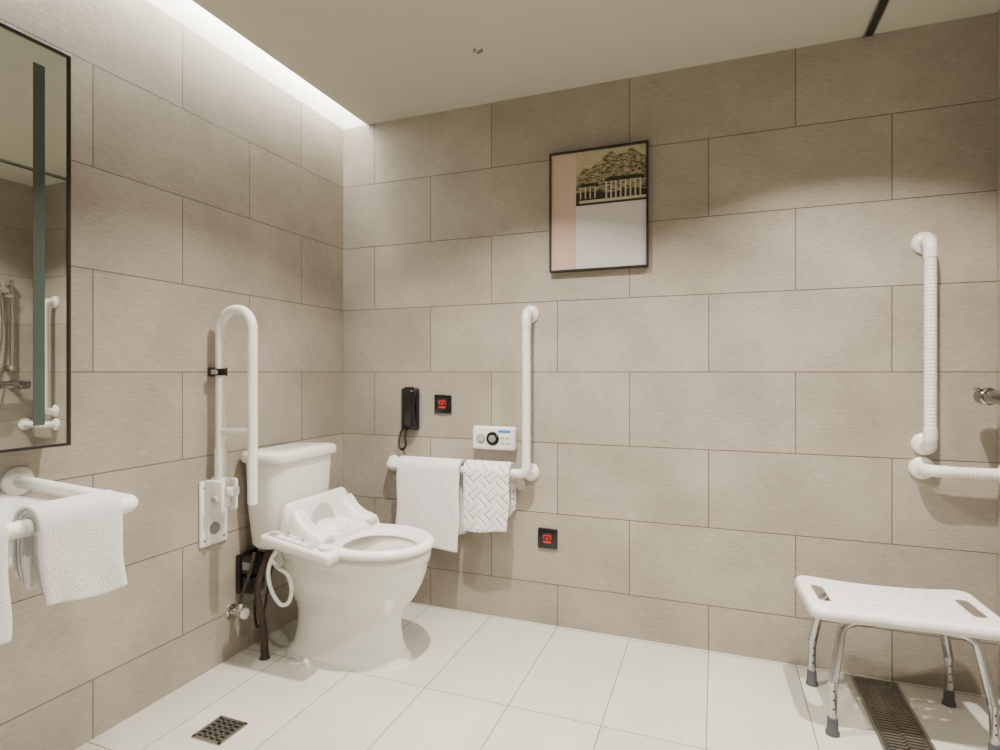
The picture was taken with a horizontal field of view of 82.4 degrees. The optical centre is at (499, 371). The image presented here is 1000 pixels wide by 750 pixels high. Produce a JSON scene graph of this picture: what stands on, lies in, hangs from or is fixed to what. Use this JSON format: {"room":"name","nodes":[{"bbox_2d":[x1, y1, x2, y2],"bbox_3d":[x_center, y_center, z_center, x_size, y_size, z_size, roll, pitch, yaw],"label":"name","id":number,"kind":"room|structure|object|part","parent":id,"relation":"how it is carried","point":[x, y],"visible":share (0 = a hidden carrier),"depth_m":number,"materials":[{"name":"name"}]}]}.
{"room":"accessible bathroom","nodes":[
{"label":"accessible bathroom","id":0,"kind":"room"},
{"bbox_2d":[0,0,342,749],"bbox_3d":[-1.397,-0.057,1.268,0.100,2.262,3.500,0,0,21],"label":"wall","id":1,"kind":"structure","parent":0,"point":[201,187],"depth_m":1.90,"materials":[{"name":"tile"}]},
{"bbox_2d":[0,494,50,569],"bbox_3d":[-1.172,0.399,1.055,0.472,0.191,0.640,0,0,21],"label":"basin","id":2,"kind":"object","parent":1,"relation":"attached to","point":[9,504],"visible":0.16,"depth_m":1.33,"materials":[{"name":"ceramic"}]},
{"bbox_2d":[0,22,70,452],"bbox_3d":[-1.316,-0.325,1.219,0.079,1.043,0.706,0,0,21],"label":"mirror","id":3,"kind":"object","parent":1,"relation":"attached to","point":[35,77],"visible":1,"depth_m":1.45,"materials":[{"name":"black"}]},
{"bbox_2d":[0,466,137,540],"bbox_3d":[-1.147,0.284,1.016,0.550,0.076,0.882,0,0,21],"label":"grab bar","id":4,"kind":"object","parent":1,"relation":"attached to","point":[16,481],"visible":0.55,"depth_m":1.37,"materials":[{"name":"white plastic"}]},
{"bbox_2d":[0,515,11,644],"bbox_3d":[-0.907,0.353,0.913,0.099,0.219,0.182,0,0,21],"label":"hand towel","id":5,"kind":"object","parent":4,"relation":"hanging from","point":[5,601],"visible":1,"depth_m":0.97,"materials":[{"name":"white fabric"}]},
{"bbox_3d":[-0.911,0.284,0.914,0.032,0.032,0.612,0,0,21],"label":"rail","id":6,"kind":"part","parent":4,"relation":"part of","materials":[{"name":"white plastic"}]},
{"bbox_3d":[-1.043,0.284,1.371,0.495,0.032,0.032,0,0,29],"label":"rail","id":7,"kind":"part","parent":4,"relation":"part of","materials":[{"name":"white plastic"}]},
{"bbox_2d":[12,490,126,605],"bbox_3d":[-0.832,0.341,1.110,0.101,0.195,0.158,0,0,21],"label":"hand towel","id":8,"kind":"object","parent":4,"relation":"hanging from","point":[74,552],"visible":0.98,"depth_m":1.08,"materials":[{"name":"white fabric"}]},
{"bbox_2d":[199,305,257,547],"bbox_3d":[-0.943,0.192,2.030,0.212,0.860,0.120,0,0,21],"label":"grab bar","id":9,"kind":"object","parent":1,"relation":"attached to","point":[220,493],"visible":1,"depth_m":2.01,"materials":[{"name":"white plastic"}]},
{"bbox_3d":[-1.036,0.505,2.065,0.012,0.234,0.120,0,0,21],"label":"wall plate","id":10,"kind":"part","parent":9,"relation":"part of","materials":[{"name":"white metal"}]},
{"bbox_3d":[-0.950,0.422,2.026,0.034,0.033,0.040,0,0,21],"label":"release lever","id":11,"kind":"part","parent":9,"relation":"part of","materials":[{"name":"white plastic"}]},
{"bbox_2d":[225,552,255,618],"bbox_3d":[-0.966,0.800,2.131,0.098,0.255,0.056,0,0,21],"label":"angle valve","id":12,"kind":"object","parent":1,"relation":"attached to","point":[232,609],"visible":1,"depth_m":2.12,"materials":[{"name":"silver metal"}]},
{"bbox_2d":[238,602,243,609],"bbox_3d":[-0.968,0.881,2.132,0.020,0.035,0.020,0,0,21],"label":"outlet","id":13,"kind":"object","parent":12,"relation":"attached to","point":[240,605],"depth_m":2.12,"materials":[{"name":"silver metal"}]},
{"bbox_3d":[-0.948,0.899,2.125,0.015,0.040,0.042,0,0,21],"label":"handle","id":14,"kind":"part","parent":12,"relation":"part of","materials":[{"name":"white plastic"}]},
{"bbox_2d":[236,548,257,593],"bbox_3d":[-0.978,0.768,2.207,0.022,0.148,0.097,0,0,21],"label":"socket","id":15,"kind":"object","parent":1,"relation":"attached to","point":[240,576],"depth_m":2.16,"materials":[{"name":"black plastic"}]},
{"bbox_2d":[236,548,273,628],"bbox_3d":[-0.929,0.826,2.189,0.125,0.306,0.097,0,0,21],"label":"power adapter","id":16,"kind":"object","parent":1,"relation":"attached to","point":[243,560],"visible":0.51,"depth_m":2.16,"materials":[{"name":"black plastic"}]},
{"bbox_2d":[146,0,366,128],"bbox_3d":[-1.323,-1.308,1.213,0.278,0.240,3.550,0,0,21],"label":"strip light","id":17,"kind":"object","parent":1,"relation":"attached to","point":[188,13],"depth_m":2.25,"materials":[{"name":"white paint"}]},
{"bbox_2d":[75,602,999,749],"bbox_3d":[-0.164,1.124,0.749,2.775,0.100,3.600,0,0,21],"label":"floor","id":18,"kind":"structure","parent":0,"point":[472,681],"depth_m":1.85,"materials":[{"name":"tile"}]},
{"bbox_2d":[191,715,247,745],"bbox_3d":[-0.838,1.071,1.709,0.108,0.005,0.108,0,0,21],"label":"floor drain","id":19,"kind":"object","parent":18,"relation":"on","point":[222,728],"visible":1,"depth_m":1.70,"materials":[{"name":"metal"}]},
{"bbox_2d":[254,549,273,660],"bbox_3d":[-0.886,0.869,2.158,0.056,0.411,0.076,0,0,21],"label":"supply pipe","id":20,"kind":"object","parent":18,"relation":"on","point":[264,652],"visible":0.96,"depth_m":2.13,"materials":[{"name":"black rubber"}]},
{"bbox_2d":[241,441,434,671],"bbox_3d":[-0.605,0.684,2.173,0.718,0.779,0.469,0,0,21],"label":"toilet","id":21,"kind":"object","parent":18,"relation":"on","point":[355,576],"visible":0.99,"depth_m":2.10,"materials":[{"name":"white ceramic"}]},
{"bbox_2d":[266,549,293,606],"bbox_3d":[-0.799,0.739,2.060,0.137,0.198,0.053,0,0,33],"label":"hose","id":22,"kind":"object","parent":21,"relation":"attached to","point":[271,561],"visible":1,"depth_m":2.05,"materials":[{"name":"white plastic"}]},
{"bbox_3d":[-0.838,0.504,2.289,0.182,0.330,0.350,0,0,21],"label":"tank","id":23,"kind":"part","parent":21,"relation":"part of","materials":[{"name":"white ceramic"}]},
{"bbox_3d":[-0.835,0.318,2.288,0.206,0.046,0.376,0,0,21],"label":"tank lid","id":24,"kind":"part","parent":21,"relation":"part of","materials":[{"name":"white ceramic"}]},
{"bbox_3d":[-0.724,0.590,2.007,0.198,0.033,0.052,0,0,21],"label":"label plate","id":25,"kind":"part","parent":21,"relation":"part of","materials":[{"name":"white plastic"}]},
{"bbox_3d":[-0.700,0.614,1.998,0.298,0.080,0.074,0,0,21],"label":"control panel","id":26,"kind":"part","parent":21,"relation":"part of","materials":[{"name":"white plastic"}]},
{"bbox_3d":[-0.697,0.587,2.249,0.019,0.143,0.144,0,0,21],"label":"recess panel","id":27,"kind":"part","parent":21,"relation":"part of","materials":[{"name":"white plastic"}]},
{"bbox_3d":[-0.604,0.604,1.962,0.045,0.020,0.044,0,0,21],"label":"knob","id":28,"kind":"part","parent":21,"relation":"part of","materials":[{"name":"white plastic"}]},
{"bbox_3d":[-0.541,0.867,2.190,0.592,0.415,0.378,0,0,21],"label":"bowl","id":29,"kind":"part","parent":21,"relation":"part of","materials":[{"name":"white ceramic"}]},
{"bbox_3d":[-0.458,0.638,2.159,0.434,0.030,0.392,0,0,21],"label":"seat","id":30,"kind":"part","parent":21,"relation":"part of","materials":[{"name":"white plastic"}]},
{"bbox_2d":[850,675,935,749],"bbox_3d":[1.102,1.071,1.462,0.140,0.005,1.128,0,0,21],"label":"drain","id":31,"kind":"object","parent":18,"relation":"on","point":[896,725],"visible":1,"depth_m":1.77,"materials":[{"name":"metal"}]},
{"bbox_2d":[794,575,999,749],"bbox_3d":[1.218,0.888,1.769,0.514,0.371,0.322,0,0,18],"label":"stool","id":32,"kind":"object","parent":18,"relation":"on","point":[936,611],"visible":1,"depth_m":1.70,"materials":[{"name":"white plastic"}]},
{"bbox_3d":[1.142,0.829,1.908,0.198,0.195,0.036,0,0,35],"label":"leg","id":33,"kind":"part","parent":32,"relation":"part of","materials":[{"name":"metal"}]},
{"bbox_3d":[1.075,0.829,1.700,0.198,0.195,0.036,0,0,1],"label":"leg","id":34,"kind":"part","parent":32,"relation":"part of","materials":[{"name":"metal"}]},
{"bbox_3d":[1.218,0.721,1.769,0.514,0.036,0.320,0,0,18],"label":"seat","id":35,"kind":"part","parent":32,"relation":"part of","materials":[{"name":"white plastic"}]},
{"bbox_3d":[1.361,0.829,1.838,0.198,0.195,0.036,0,0,1],"label":"leg","id":36,"kind":"part","parent":32,"relation":"part of","materials":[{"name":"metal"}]},
{"bbox_3d":[1.292,0.829,1.628,0.192,0.195,0.080,0,0,18],"label":"leg","id":37,"kind":"part","parent":32,"relation":"part of","materials":[{"name":"metal"}]},
{"bbox_2d":[192,0,999,124],"bbox_3d":[-0.035,-1.208,0.754,2.537,0.040,3.500,0,0,21],"label":"ceiling","id":38,"kind":"structure","parent":0,"point":[380,61],"depth_m":2.02,"materials":[{"name":"paint"}]},
{"bbox_2d":[473,47,482,53],"bbox_3d":[-0.081,-1.182,2.107,0.038,0.012,0.038,0,0,21],"label":"sprinkler","id":39,"kind":"object","parent":38,"relation":"attached to","point":[478,50],"visible":1,"depth_m":2.10,"materials":[{"name":"silver metal"}]},
{"bbox_2d":[862,0,889,37],"bbox_3d":[0.995,-1.183,1.218,0.032,0.010,1.696,0,0,21],"label":"rail","id":40,"kind":"object","parent":38,"relation":"attached to","point":[881,5],"visible":1,"depth_m":1.90,"materials":[{"name":"metal"}]},
{"bbox_2d":[343,12,996,694],"bbox_3d":[0.501,-0.057,2.369,2.675,2.262,0.100,0,0,21],"label":"wall","id":41,"kind":"structure","parent":0,"point":[734,416],"depth_m":2.19,"materials":[{"name":"tile"}]},
{"bbox_2d":[398,387,418,450],"bbox_3d":[-0.428,0.217,2.637,0.105,0.298,0.055,0,0,21],"label":"wall telephone","id":42,"kind":"object","parent":41,"relation":"attached to","point":[409,395],"visible":1,"depth_m":2.61,"materials":[{"name":"black plastic"}]},
{"bbox_3d":[-0.449,0.310,2.651,0.056,0.110,0.030,0,0,21],"label":"coiled cord","id":43,"kind":"part","parent":42,"relation":"part of","materials":[{"name":"black plastic"}]},
{"bbox_2d":[434,395,451,413],"bbox_3d":[-0.261,0.146,2.595,0.086,0.086,0.015,0,0,21],"label":"button","id":44,"kind":"object","parent":41,"relation":"attached to","point":[442,404],"visible":1,"depth_m":2.59,"materials":[{"name":"black plastic"}]},
{"bbox_2d":[386,305,538,480],"bbox_3d":[-0.196,0.090,2.535,0.747,0.753,0.082,0,0,21],"label":"grab bar","id":45,"kind":"object","parent":41,"relation":"attached to","point":[529,471],"visible":0.65,"depth_m":2.38,"materials":[{"name":"white plastic"}]},
{"bbox_2d":[395,456,465,551],"bbox_3d":[-0.308,0.580,2.550,0.314,0.395,0.114,0,0,21],"label":"hand towel","id":46,"kind":"object","parent":45,"relation":"hanging from","point":[430,493],"visible":0.88,"depth_m":2.50,"materials":[{"name":"white fabric"}]},
{"bbox_3d":[-0.203,0.429,2.515,0.601,0.037,0.037,0,0,21],"label":"rail","id":47,"kind":"part","parent":45,"relation":"part of","materials":[{"name":"white plastic"}]},
{"bbox_2d":[462,459,515,532],"bbox_3d":[-0.048,0.531,2.452,0.215,0.298,0.112,0,0,21],"label":"hand towel","id":48,"kind":"object","parent":45,"relation":"hanging from","point":[489,497],"visible":0.98,"depth_m":2.41,"materials":[{"name":"white fabric"}]},
{"bbox_3d":[0.110,0.090,2.396,0.037,0.607,0.037,0,0,21],"label":"rail","id":49,"kind":"part","parent":45,"relation":"part of","materials":[{"name":"white plastic"}]},
{"bbox_2d":[473,425,516,450],"bbox_3d":[-0.026,0.288,2.489,0.200,0.102,0.046,0,0,21],"label":"control box","id":50,"kind":"object","parent":41,"relation":"attached to","point":[484,437],"visible":1,"depth_m":2.47,"materials":[{"name":"white plastic"}]},
{"bbox_2d":[538,527,557,549],"bbox_3d":[0.201,0.706,2.420,0.086,0.086,0.015,0,0,21],"label":"button","id":51,"kind":"object","parent":41,"relation":"attached to","point":[547,537],"visible":1,"depth_m":2.42,"materials":[{"name":"black plastic"}]},
{"bbox_2d":[549,140,648,272],"bbox_3d":[0.400,-0.667,2.338,0.404,0.498,0.028,0,0,21],"label":"framed picture","id":52,"kind":"object","parent":41,"relation":"attached to","point":[599,196],"visible":1,"depth_m":2.33,"materials":[{"name":"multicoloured paper"}]},
{"bbox_2d":[576,143,645,206],"bbox_3d":[0.449,-0.797,2.317,0.284,0.223,0.001,0,0,21],"label":"print","id":53,"kind":"object","parent":52,"relation":"attached to","point":[610,175],"depth_m":2.31},
{"bbox_2d":[911,232,937,454],"bbox_3d":[1.438,-0.098,1.918,0.076,0.763,0.082,0,0,21],"label":"grab bar","id":54,"kind":"object","parent":41,"relation":"attached to","point":[925,243],"visible":1,"depth_m":1.89,"materials":[{"name":"white plastic"}]},
{"bbox_3d":[1.431,-0.098,1.898,0.037,0.617,0.037,0,0,21],"label":"rail","id":55,"kind":"part","parent":54,"relation":"part of","materials":[{"name":"white plastic"}]},
{"bbox_2d":[908,457,999,482],"bbox_3d":[1.510,0.329,1.885,0.256,0.076,0.083,0,0,26],"label":"grab bar","id":56,"kind":"object","parent":41,"relation":"attached to","point":[919,467],"visible":1,"depth_m":1.87,"materials":[{"name":"white plastic"}]},
{"bbox_3d":[1.540,0.329,1.857,0.169,0.037,0.037,0,0,21],"label":"rail","id":57,"kind":"part","parent":56,"relation":"part of","materials":[{"name":"white plastic"}]},
{"bbox_2d":[997,9,999,699],"bbox_3d":[1.088,-0.057,0.277,0.100,2.262,3.400,0,0,21],"label":"wall","id":58,"kind":"structure","parent":0,"point":[998,12],"depth_m":1.88,"materials":[{"name":"tile"}]},
{"bbox_2d":[973,387,999,404],"bbox_3d":[1.527,0.078,1.714,0.093,0.064,0.260,0,0,21],"label":"shower mixer","id":59,"kind":"object","parent":58,"relation":"attached to","point":[982,395],"visible":1,"depth_m":1.79,"materials":[{"name":"silver metal"}]},
{"bbox_3d":[1.538,0.054,1.820,0.038,0.012,0.035,0,0,21],"label":"lever","id":60,"kind":"part","parent":59,"relation":"part of","materials":[{"name":"silver metal"}]}
]}

